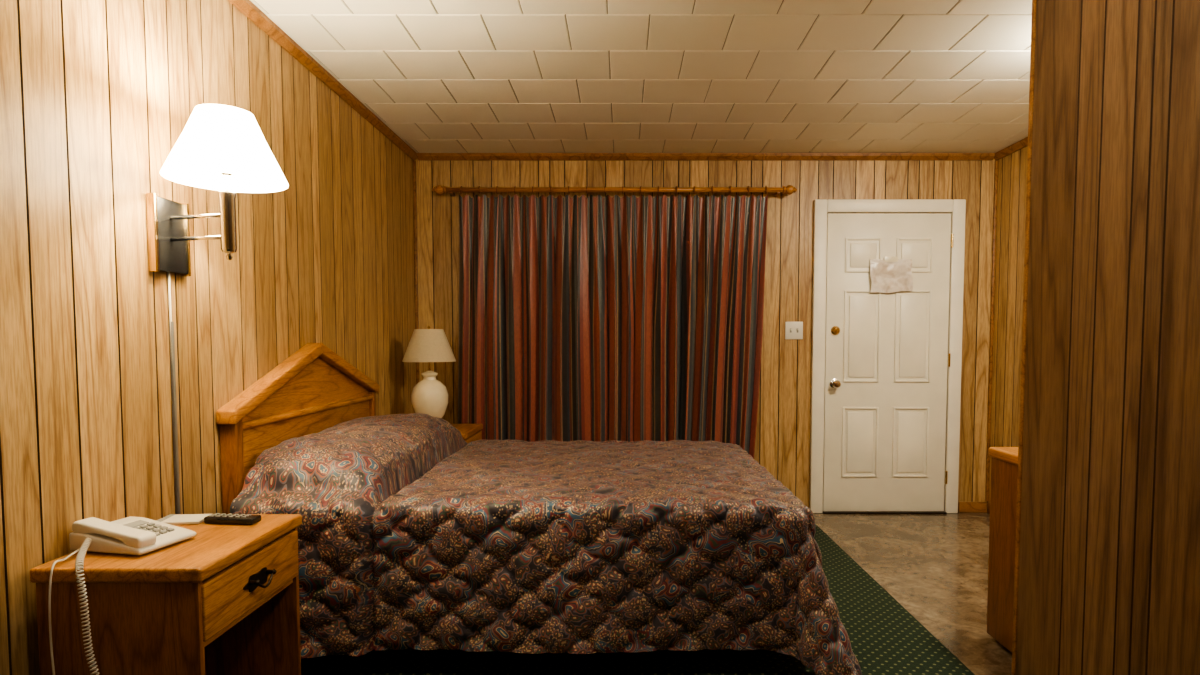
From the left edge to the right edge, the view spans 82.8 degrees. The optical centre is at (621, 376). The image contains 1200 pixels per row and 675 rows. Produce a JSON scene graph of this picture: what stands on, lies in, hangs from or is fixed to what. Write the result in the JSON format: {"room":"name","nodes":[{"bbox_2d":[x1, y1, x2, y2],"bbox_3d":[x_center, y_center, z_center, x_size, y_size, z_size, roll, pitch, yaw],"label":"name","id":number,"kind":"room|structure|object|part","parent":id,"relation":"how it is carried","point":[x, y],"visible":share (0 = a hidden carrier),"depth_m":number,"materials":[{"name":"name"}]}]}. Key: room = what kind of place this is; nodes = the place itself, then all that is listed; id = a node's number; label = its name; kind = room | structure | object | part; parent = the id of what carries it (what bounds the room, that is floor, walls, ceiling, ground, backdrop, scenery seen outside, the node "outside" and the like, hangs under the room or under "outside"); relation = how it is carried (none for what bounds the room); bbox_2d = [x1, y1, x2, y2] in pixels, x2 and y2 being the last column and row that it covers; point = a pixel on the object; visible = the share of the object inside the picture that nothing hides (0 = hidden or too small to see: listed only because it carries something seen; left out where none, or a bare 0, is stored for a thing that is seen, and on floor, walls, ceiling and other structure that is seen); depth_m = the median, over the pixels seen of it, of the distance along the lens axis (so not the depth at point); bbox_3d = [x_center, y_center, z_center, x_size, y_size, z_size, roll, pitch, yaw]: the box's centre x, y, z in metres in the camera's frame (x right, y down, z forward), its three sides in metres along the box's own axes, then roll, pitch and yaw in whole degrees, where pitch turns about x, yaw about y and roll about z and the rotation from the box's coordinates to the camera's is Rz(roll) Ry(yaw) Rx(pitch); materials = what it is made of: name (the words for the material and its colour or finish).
{"room":"hotel room","nodes":[
{"label":"hotel room","id":0,"kind":"room"},
{"bbox_2d":[0,0,415,674],"bbox_3d":[-1.450,-0.114,1.511,0.100,2.430,6.230,0,3,0],"label":"wall","id":1,"kind":"structure","parent":0,"point":[96,96],"depth_m":1.98,"materials":[{"name":"brown wood"}]},
{"bbox_2d":[146,104,288,513],"bbox_3d":[-1.204,-0.164,2.044,0.389,1.234,0.330,0,3,0],"label":"wall lamp","id":2,"kind":"object","parent":1,"relation":"attached to","point":[223,148],"visible":0.98,"depth_m":2.01,"materials":[{"name":"white fabric"}]},
{"bbox_3d":[-1.394,0.065,2.114,0.007,0.770,0.012,0,3,0],"label":"cord","id":3,"kind":"part","parent":2,"relation":"part of","materials":[{"name":"plastic"}]},
{"bbox_3d":[-1.389,-0.430,2.085,0.021,0.220,0.140,0,3,0],"label":"plate","id":4,"kind":"part","parent":2,"relation":"part of","materials":[{"name":"silver metal"}]},
{"bbox_3d":[-1.394,0.139,2.120,0.010,0.620,0.012,0,3,0],"label":"cord","id":5,"kind":"part","parent":2,"relation":"part of","materials":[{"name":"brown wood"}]},
{"bbox_3d":[-1.278,-0.483,2.053,0.211,0.012,0.012,1,3,14],"label":"arm","id":6,"kind":"part","parent":2,"relation":"part of","materials":[{"name":"silver metal"}]},
{"bbox_3d":[-1.278,-0.418,2.056,0.211,0.012,0.012,1,3,14],"label":"arm","id":7,"kind":"part","parent":2,"relation":"part of","materials":[{"name":"silver metal"}]},
{"bbox_3d":[-1.175,-0.681,2.017,0.330,0.199,0.330,0,3,0],"label":"lamp shade","id":8,"kind":"part","parent":2,"relation":"part of","materials":[{"name":"white fabric"}]},
{"bbox_3d":[-1.175,-0.492,2.027,0.046,0.290,0.046,0,3,0],"label":"post","id":9,"kind":"part","parent":2,"relation":"part of","materials":[{"name":"silver metal"}]},
{"bbox_2d":[228,0,416,159],"bbox_3d":[-1.383,-1.307,1.473,0.034,0.040,6.179,0,3,0],"label":"crown molding","id":10,"kind":"structure","parent":1,"relation":"attached to","point":[246,7],"depth_m":3.04,"materials":[{"name":"brown wood"}]},
{"bbox_2d":[413,160,418,383],"bbox_3d":[-1.389,-0.260,4.612,0.019,2.373,0.019,0,3,0],"label":"trim","id":11,"kind":"structure","parent":1,"relation":"attached to","point":[414,161],"depth_m":4.57,"materials":[{"name":"brown wood"}]},
{"bbox_2d":[250,0,1031,152],"bbox_3d":[0.558,-1.377,1.445,4.117,0.100,6.430,0,3,0],"label":"ceiling","id":12,"kind":"structure","parent":0,"point":[445,76],"depth_m":3.17,"materials":[{"name":"tile"}]},
{"bbox_2d":[415,158,995,511],"bbox_3d":[0.558,-0.280,4.672,3.917,2.430,0.100,0,3,0],"label":"wall","id":13,"kind":"structure","parent":0,"point":[783,429],"depth_m":4.59,"materials":[{"name":"brown wood"}]},
{"bbox_2d":[458,195,767,457],"bbox_3d":[-0.079,-0.313,4.548,2.082,1.781,0.114,0,3,0],"label":"curtain","id":14,"kind":"object","parent":13,"relation":"attached to","point":[561,340],"visible":0.92,"depth_m":4.53,"materials":[{"name":"multicoloured fabric"}]},
{"bbox_3d":[-0.537,-0.323,4.547,1.165,1.761,0.111,0,3,0],"label":"panel","id":15,"kind":"part","parent":14,"relation":"part of","materials":[{"name":"fabric"}]},
{"bbox_3d":[0.493,-0.313,4.548,0.945,1.781,0.115,0,3,0],"label":"panel","id":16,"kind":"part","parent":14,"relation":"part of","materials":[{"name":"multicoloured fabric"}]},
{"bbox_2d":[432,185,796,195],"bbox_3d":[-0.050,-1.233,4.513,2.410,0.064,0.116,0,3,0],"label":"curtain rod","id":17,"kind":"object","parent":13,"relation":"attached to","point":[439,189],"depth_m":4.47,"materials":[{"name":"brown wood"}]},
{"bbox_2d":[417,153,994,159],"bbox_3d":[0.558,-1.468,4.542,3.845,0.040,0.034,0,3,0],"label":"crown molding","id":18,"kind":"structure","parent":13,"relation":"attached to","point":[421,156],"depth_m":4.53,"materials":[{"name":"brown wood"}]},
{"bbox_2d":[785,322,802,338],"bbox_3d":[1.168,-0.312,4.610,0.120,0.120,0.018,0,3,0],"label":"light switch","id":19,"kind":"object","parent":13,"relation":"attached to","point":[793,330],"visible":1,"depth_m":4.61,"materials":[{"name":"plastic"}]},
{"bbox_2d":[810,199,827,512],"bbox_3d":[1.333,-0.125,4.614,0.085,2.124,0.030,0,3,0],"label":"door frame","id":20,"kind":"structure","parent":13,"relation":"attached to","point":[820,205],"depth_m":4.60,"materials":[{"name":"white wood"}]},
{"bbox_2d":[841,407,844,476],"bbox_3d":[1.507,0.448,4.636,0.014,0.480,0.009,0,3,0],"label":"trim","id":21,"kind":"structure","parent":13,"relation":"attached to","point":[843,409],"depth_m":4.63,"materials":[{"name":"white wood"}]},
{"bbox_2d":[843,290,846,381],"bbox_3d":[1.507,-0.271,4.599,0.014,0.620,0.009,0,3,0],"label":"trim","id":22,"kind":"structure","parent":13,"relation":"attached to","point":[845,291],"depth_m":4.59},
{"bbox_2d":[845,238,847,271],"bbox_3d":[1.507,-0.815,4.570,0.014,0.230,0.009,0,3,0],"label":"trim","id":23,"kind":"structure","parent":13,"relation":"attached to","point":[846,239],"depth_m":4.57,"materials":[{"name":"white wood"}]},
{"bbox_2d":[847,270,869,271],"bbox_3d":[1.623,-0.707,4.576,0.217,0.014,0.009,0,3,0],"label":"trim","id":24,"kind":"structure","parent":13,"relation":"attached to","point":[847,270],"depth_m":4.57,"materials":[{"name":"white wood"}]},
{"bbox_2d":[847,290,870,291],"bbox_3d":[1.623,-0.574,4.583,0.217,0.014,0.009,0,3,0],"label":"trim","id":25,"kind":"structure","parent":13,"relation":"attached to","point":[847,290],"depth_m":4.58,"materials":[{"name":"white wood"}]},
{"bbox_2d":[844,475,874,476],"bbox_3d":[1.623,0.681,4.649,0.217,0.014,0.009,0,3,0],"label":"trim","id":26,"kind":"structure","parent":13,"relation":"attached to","point":[844,475],"depth_m":4.64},
{"bbox_2d":[845,407,876,408],"bbox_3d":[1.623,0.215,4.624,0.217,0.014,0.009,0,3,0],"label":"trim","id":27,"kind":"structure","parent":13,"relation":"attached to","point":[845,407],"depth_m":4.62,"materials":[{"name":"white wood"}]},
{"bbox_2d":[845,380,876,381],"bbox_3d":[1.623,0.032,4.614,0.217,0.014,0.009,0,3,0],"label":"trim","id":28,"kind":"structure","parent":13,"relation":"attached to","point":[845,380],"depth_m":4.61,"materials":[{"name":"white wood"}]},
{"bbox_2d":[848,238,879,239],"bbox_3d":[1.623,-0.923,4.564,0.217,0.014,0.009,0,3,0],"label":"trim","id":29,"kind":"structure","parent":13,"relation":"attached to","point":[848,238],"depth_m":4.56,"materials":[{"name":"white wood"}]},
{"bbox_2d":[875,407,878,476],"bbox_3d":[1.738,0.448,4.636,0.014,0.480,0.009,0,3,0],"label":"trim","id":30,"kind":"structure","parent":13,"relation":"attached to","point":[877,409],"depth_m":4.63,"materials":[{"name":"white wood"}]},
{"bbox_2d":[877,292,880,381],"bbox_3d":[1.738,-0.271,4.599,0.014,0.620,0.009,0,3,0],"label":"trim","id":31,"kind":"structure","parent":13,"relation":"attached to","point":[879,305],"depth_m":4.59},
{"bbox_2d":[879,238,881,258],"bbox_3d":[1.738,-0.815,4.570,0.014,0.230,0.009,0,3,0],"label":"trim","id":32,"kind":"structure","parent":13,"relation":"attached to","point":[880,254],"depth_m":4.56,"materials":[{"name":"white wood"}]},
{"bbox_2d":[823,213,950,510],"bbox_3d":[1.795,-0.085,4.622,0.828,2.022,0.018,0,3,0],"label":"door","id":33,"kind":"structure","parent":13,"relation":"attached to","point":[883,492],"depth_m":4.62,"materials":[{"name":"white wood"}]},
{"bbox_2d":[830,379,840,388],"bbox_3d":[1.443,0.050,4.585,0.066,0.066,0.069,0,3,0],"label":"rose","id":34,"kind":"object","parent":33,"relation":"attached to","point":[834,383],"visible":1,"depth_m":4.56,"materials":[{"name":"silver metal"}]},
{"bbox_2d":[831,326,839,334],"bbox_3d":[1.443,-0.311,4.593,0.060,0.060,0.016,0,3,0],"label":"deadbolt","id":35,"kind":"object","parent":33,"relation":"attached to","point":[833,327],"visible":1,"depth_m":4.59,"materials":[{"name":"gold metal"}]},
{"bbox_2d":[846,412,873,471],"bbox_3d":[1.623,0.448,4.637,0.177,0.412,0.007,0,3,0],"label":"panel field","id":36,"kind":"object","parent":33,"relation":"attached to","point":[859,424],"visible":1,"depth_m":4.63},
{"bbox_2d":[848,295,875,376],"bbox_3d":[1.623,-0.271,4.600,0.177,0.552,0.007,0,3,0],"label":"panel field","id":37,"kind":"object","parent":33,"relation":"attached to","point":[862,308],"visible":1,"depth_m":4.60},
{"bbox_2d":[850,243,876,266],"bbox_3d":[1.623,-0.815,4.571,0.177,0.162,0.007,0,3,0],"label":"panel field","id":38,"kind":"object","parent":33,"relation":"attached to","point":[861,254],"visible":1,"depth_m":4.57,"materials":[{"name":"white wood"}]},
{"bbox_2d":[870,256,912,292],"bbox_3d":[1.808,-0.683,4.559,0.294,0.244,0.018,0,3,0],"label":"paper","id":39,"kind":"object","parent":33,"relation":"attached to","point":[891,274],"visible":1,"depth_m":4.56,"materials":[{"name":"white paper"}]},
{"bbox_2d":[897,412,923,471],"bbox_3d":[1.968,0.448,4.637,0.177,0.412,0.007,0,3,0],"label":"panel field","id":40,"kind":"object","parent":33,"relation":"attached to","point":[910,441],"visible":1,"depth_m":4.63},
{"bbox_2d":[899,295,926,376],"bbox_3d":[1.968,-0.271,4.600,0.177,0.552,0.007,0,3,0],"label":"panel field","id":41,"kind":"object","parent":33,"relation":"attached to","point":[913,308],"visible":1,"depth_m":4.60,"materials":[{"name":"white wood"}]},
{"bbox_2d":[901,243,927,266],"bbox_3d":[1.968,-0.815,4.571,0.177,0.162,0.007,0,3,0],"label":"panel field","id":42,"kind":"object","parent":33,"relation":"attached to","point":[918,252],"visible":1,"depth_m":4.57,"materials":[{"name":"white wood"}]},
{"bbox_2d":[827,199,952,212],"bbox_3d":[1.795,-1.143,4.560,0.839,0.085,0.030,0,3,0],"label":"door frame","id":43,"kind":"structure","parent":13,"relation":"in","point":[833,205],"depth_m":4.55,"materials":[{"name":"white wood"}]},
{"bbox_2d":[892,407,894,476],"bbox_3d":[1.852,0.448,4.636,0.014,0.480,0.009,0,3,0],"label":"trim","id":44,"kind":"structure","parent":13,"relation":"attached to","point":[893,443],"depth_m":4.63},
{"bbox_2d":[894,292,897,381],"bbox_3d":[1.852,-0.271,4.599,0.014,0.620,0.009,0,3,0],"label":"trim","id":45,"kind":"structure","parent":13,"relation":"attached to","point":[896,300],"depth_m":4.59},
{"bbox_2d":[896,238,898,258],"bbox_3d":[1.852,-0.815,4.570,0.014,0.230,0.009,0,3,0],"label":"trim","id":46,"kind":"structure","parent":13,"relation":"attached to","point":[897,252],"depth_m":4.56,"materials":[{"name":"white wood"}]},
{"bbox_2d":[894,475,925,476],"bbox_3d":[1.968,0.681,4.649,0.217,0.014,0.009,0,3,0],"label":"trim","id":47,"kind":"structure","parent":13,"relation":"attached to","point":[894,475],"depth_m":4.64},
{"bbox_2d":[895,407,926,408],"bbox_3d":[1.968,0.215,4.624,0.217,0.014,0.009,0,3,0],"label":"trim","id":48,"kind":"structure","parent":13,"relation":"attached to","point":[895,407],"depth_m":4.62,"materials":[{"name":"white wood"}]},
{"bbox_2d":[896,380,927,381],"bbox_3d":[1.968,0.032,4.614,0.217,0.014,0.009,0,3,0],"label":"trim","id":49,"kind":"structure","parent":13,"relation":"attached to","point":[896,380],"depth_m":4.61,"materials":[{"name":"white wood"}]},
{"bbox_2d":[899,238,930,239],"bbox_3d":[1.968,-0.923,4.564,0.217,0.014,0.009,0,3,0],"label":"trim","id":50,"kind":"structure","parent":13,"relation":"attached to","point":[899,238],"depth_m":4.56,"materials":[{"name":"white wood"}]},
{"bbox_2d":[900,290,929,291],"bbox_3d":[1.968,-0.574,4.583,0.217,0.014,0.009,0,3,0],"label":"trim","id":51,"kind":"structure","parent":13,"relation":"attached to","point":[912,290],"depth_m":4.58,"materials":[{"name":"white wood"}]},
{"bbox_2d":[911,270,930,271],"bbox_3d":[1.968,-0.707,4.576,0.217,0.014,0.009,0,3,0],"label":"trim","id":52,"kind":"structure","parent":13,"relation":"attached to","point":[911,270],"depth_m":4.57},
{"bbox_2d":[926,407,928,476],"bbox_3d":[2.083,0.448,4.636,0.014,0.480,0.009,0,3,0],"label":"trim","id":53,"kind":"structure","parent":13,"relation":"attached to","point":[927,437],"depth_m":4.63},
{"bbox_2d":[928,290,931,381],"bbox_3d":[2.083,-0.271,4.599,0.014,0.620,0.009,0,3,0],"label":"trim","id":54,"kind":"structure","parent":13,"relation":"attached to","point":[930,310],"depth_m":4.59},
{"bbox_2d":[930,238,932,271],"bbox_3d":[2.083,-0.815,4.570,0.014,0.230,0.009,0,3,0],"label":"trim","id":55,"kind":"structure","parent":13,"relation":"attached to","point":[931,267],"depth_m":4.57,"materials":[{"name":"white wood"}]},
{"bbox_2d":[945,471,947,483],"bbox_3d":[2.214,0.688,4.641,0.014,0.090,0.014,0,3,0],"label":"hinge","id":56,"kind":"object","parent":13,"relation":"attached to","point":[946,472],"visible":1,"depth_m":4.64,"materials":[{"name":"gold metal"}]},
{"bbox_2d":[948,353,950,366],"bbox_3d":[2.214,-0.111,4.599,0.014,0.090,0.014,0,3,0],"label":"hinge","id":57,"kind":"object","parent":13,"relation":"attached to","point":[949,354],"visible":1,"depth_m":4.59,"materials":[{"name":"gold metal"}]},
{"bbox_2d":[951,234,953,247],"bbox_3d":[2.214,-0.910,4.558,0.014,0.090,0.014,0,3,0],"label":"hinge","id":58,"kind":"object","parent":13,"relation":"attached to","point":[952,235],"visible":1,"depth_m":4.55,"materials":[{"name":"gold metal"}]},
{"bbox_2d":[944,199,965,512],"bbox_3d":[2.257,-0.125,4.614,0.085,2.124,0.030,0,3,0],"label":"door frame","id":59,"kind":"structure","parent":13,"relation":"attached to","point":[959,205],"depth_m":4.60,"materials":[{"name":"white wood"}]},
{"bbox_2d":[958,502,985,512],"bbox_3d":[2.408,0.898,4.676,0.186,0.074,0.013,0,3,0],"label":"baseboard","id":60,"kind":"structure","parent":13,"relation":"attached to","point":[963,507],"depth_m":4.67,"materials":[{"name":"brown wood"}]},
{"bbox_2d":[813,512,1011,674],"bbox_3d":[0.558,1.149,1.577,4.117,0.100,6.430,0,3,0],"label":"floor","id":61,"kind":"structure","parent":0,"point":[935,566],"depth_m":3.56,"materials":[{"name":"tile"}]},
{"bbox_2d":[301,524,974,674],"bbox_3d":[-0.080,1.094,1.574,2.639,0.010,6.228,0,3,0],"label":"carpet","id":62,"kind":"object","parent":61,"relation":"on","point":[885,638],"visible":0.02,"depth_m":2.50,"materials":[{"name":"green carpet"}]},
{"bbox_2d":[29,514,301,674],"bbox_3d":[-1.168,0.753,1.847,0.424,0.641,0.506,0,3,0],"label":"nightstand","id":63,"kind":"object","parent":62,"relation":"on","point":[223,599],"visible":0.89,"depth_m":1.60,"materials":[{"name":"orange wood"}]},
{"bbox_2d":[48,516,195,674],"bbox_3d":[-1.272,0.720,1.706,0.218,0.718,0.312,1,3,11],"label":"telephone","id":64,"kind":"object","parent":63,"relation":"on","point":[130,535],"visible":1,"depth_m":1.68,"materials":[{"name":"plastic"}]},
{"bbox_3d":[-1.327,0.754,1.647,0.026,0.657,0.153,0,3,-6],"label":"line cord","id":65,"kind":"part","parent":64,"relation":"part of","materials":[{"name":"plastic"}]},
{"bbox_3d":[-1.271,0.584,1.619,0.038,0.371,0.221,-2,4,-38],"label":"coil cord","id":66,"kind":"part","parent":64,"relation":"part of","materials":[{"name":"plastic"}]},
{"bbox_2d":[157,514,211,524],"bbox_3d":[-1.286,0.418,1.995,0.121,0.010,0.092,0,3,-8],"label":"notepad","id":67,"kind":"object","parent":63,"relation":"on","point":[172,519],"visible":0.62,"depth_m":1.98,"materials":[{"name":"paper"}]},
{"bbox_2d":[204,513,260,524],"bbox_3d":[-1.130,0.413,1.974,0.150,0.022,0.048,0,3,6],"label":"remote control","id":68,"kind":"object","parent":63,"relation":"on","point":[217,518],"visible":1,"depth_m":1.96,"materials":[{"name":"black plastic"}]},
{"bbox_3d":[-0.993,0.548,1.836,0.018,0.140,0.466,0,3,0],"label":"drawer","id":69,"kind":"part","parent":63,"relation":"part of","materials":[{"name":"orange wood"}]},
{"bbox_3d":[-0.969,0.544,1.794,0.026,0.016,0.016,0,3,0],"label":"handle post","id":70,"kind":"part","parent":63,"relation":"part of","materials":[{"name":"metal"}]},
{"bbox_3d":[-0.983,0.548,1.836,0.003,0.043,0.144,0,3,0],"label":"handle plate","id":71,"kind":"part","parent":63,"relation":"part of","materials":[{"name":"metal"}]},
{"bbox_3d":[-0.969,0.539,1.878,0.026,0.016,0.016,0,3,0],"label":"handle post","id":72,"kind":"part","parent":63,"relation":"part of","materials":[{"name":"metal"}]},
{"bbox_2d":[451,424,482,443],"bbox_3d":[-1.133,0.634,4.229,0.494,0.629,0.476,0,3,0],"label":"nightstand","id":73,"kind":"object","parent":62,"relation":"on","point":[469,432],"visible":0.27,"depth_m":4.24,"materials":[{"name":"orange wood"}]},
{"bbox_2d":[402,326,455,417],"bbox_3d":[-1.170,0.007,4.136,0.314,0.631,0.314,0,3,0],"label":"table lamp","id":74,"kind":"object","parent":73,"relation":"on","point":[429,396],"visible":0.81,"depth_m":4.05,"materials":[{"name":"beige ceramic"}]},
{"bbox_3d":[-1.170,-0.189,4.126,0.314,0.195,0.314,0,3,0],"label":"lamp shade","id":75,"kind":"part","parent":74,"relation":"part of","materials":[{"name":"beige fabric"}]},
{"bbox_3d":[-0.923,0.435,4.218,0.018,0.140,0.436,0,3,0],"label":"drawer","id":76,"kind":"part","parent":73,"relation":"part of","materials":[{"name":"orange wood"}]},
{"bbox_2d":[216,343,861,674],"bbox_3d":[-0.301,0.429,3.078,2.195,1.159,1.868,0,3,0],"label":"bed","id":77,"kind":"object","parent":62,"relation":"on","point":[414,537],"visible":0.98,"depth_m":2.33,"materials":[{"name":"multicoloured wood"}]},
{"bbox_3d":[-1.369,0.597,2.405,0.058,0.894,0.050,0,3,0],"label":"headboard post","id":78,"kind":"part","parent":77,"relation":"part of","materials":[{"name":"orange wood"}]},
{"bbox_3d":[-1.380,0.320,3.043,0.036,0.902,1.315,0,3,0],"label":"headboard panel","id":79,"kind":"part","parent":77,"relation":"part of","materials":[{"name":"orange wood"}]},
{"bbox_3d":[-1.369,0.144,3.034,0.058,0.025,1.275,0,3,0],"label":"headboard rail","id":80,"kind":"part","parent":77,"relation":"part of","materials":[{"name":"orange wood"}]},
{"bbox_3d":[-1.369,0.529,3.708,0.058,0.894,0.050,0,3,0],"label":"headboard post","id":81,"kind":"part","parent":77,"relation":"part of","materials":[{"name":"orange wood"}]},
{"bbox_3d":[0.485,0.995,2.506,0.050,0.089,0.050,0,3,0],"label":"leg","id":82,"kind":"part","parent":77,"relation":"part of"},
{"bbox_2d":[823,511,946,513],"bbox_3d":[1.795,0.931,4.650,0.840,0.011,0.031,0,3,0],"label":"threshold","id":83,"kind":"object","parent":61,"relation":"on","point":[824,512],"visible":1,"depth_m":4.64,"materials":[{"name":"metal"}]},
{"bbox_2d":[987,447,1017,651],"bbox_3d":[1.744,0.673,2.388,0.612,0.764,0.618,0,3,0],"label":"dresser","id":84,"kind":"object","parent":61,"relation":"on","point":[1004,463],"visible":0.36,"depth_m":2.60,"materials":[{"name":"orange wood"}]},
{"bbox_2d":[988,146,1027,502],"bbox_3d":[2.567,-0.114,1.511,0.100,2.430,6.230,0,3,0],"label":"wall","id":85,"kind":"structure","parent":0,"point":[1012,169],"depth_m":4.43,"materials":[{"name":"brown wood"}]},
{"bbox_2d":[987,502,989,513],"bbox_3d":[2.510,0.967,3.370,0.013,0.074,2.590,0,3,0],"label":"baseboard","id":86,"kind":"structure","parent":85,"relation":"attached to","point":[988,503],"depth_m":4.64,"materials":[{"name":"brown wood"}]},
{"bbox_2d":[985,160,997,500],"bbox_3d":[2.506,-0.294,4.610,0.019,2.305,0.019,0,3,0],"label":"trim","id":87,"kind":"structure","parent":85,"relation":"attached to","point":[996,161],"depth_m":4.60,"materials":[{"name":"brown wood"}]},
{"bbox_2d":[994,137,1027,159],"bbox_3d":[2.500,-1.400,3.256,0.034,0.040,2.609,0,3,0],"label":"crown molding","id":88,"kind":"structure","parent":85,"relation":"attached to","point":[1022,143],"depth_m":4.35,"materials":[{"name":"brown wood"}]},
{"bbox_2d":[1016,0,1199,674],"bbox_3d":[1.240,-0.045,0.198,0.110,2.430,3.600,0,3,0],"label":"wall","id":89,"kind":"structure","parent":0,"point":[1109,584],"depth_m":1.64,"materials":[{"name":"brown wood"}]},
{"bbox_2d":[1011,0,1036,674],"bbox_3d":[1.239,-0.140,2.004,0.112,2.430,0.018,0,3,0],"label":"trim","id":90,"kind":"structure","parent":89,"relation":"attached to","point":[1034,2],"depth_m":2.00,"materials":[{"name":"brown wood"}]}
]}

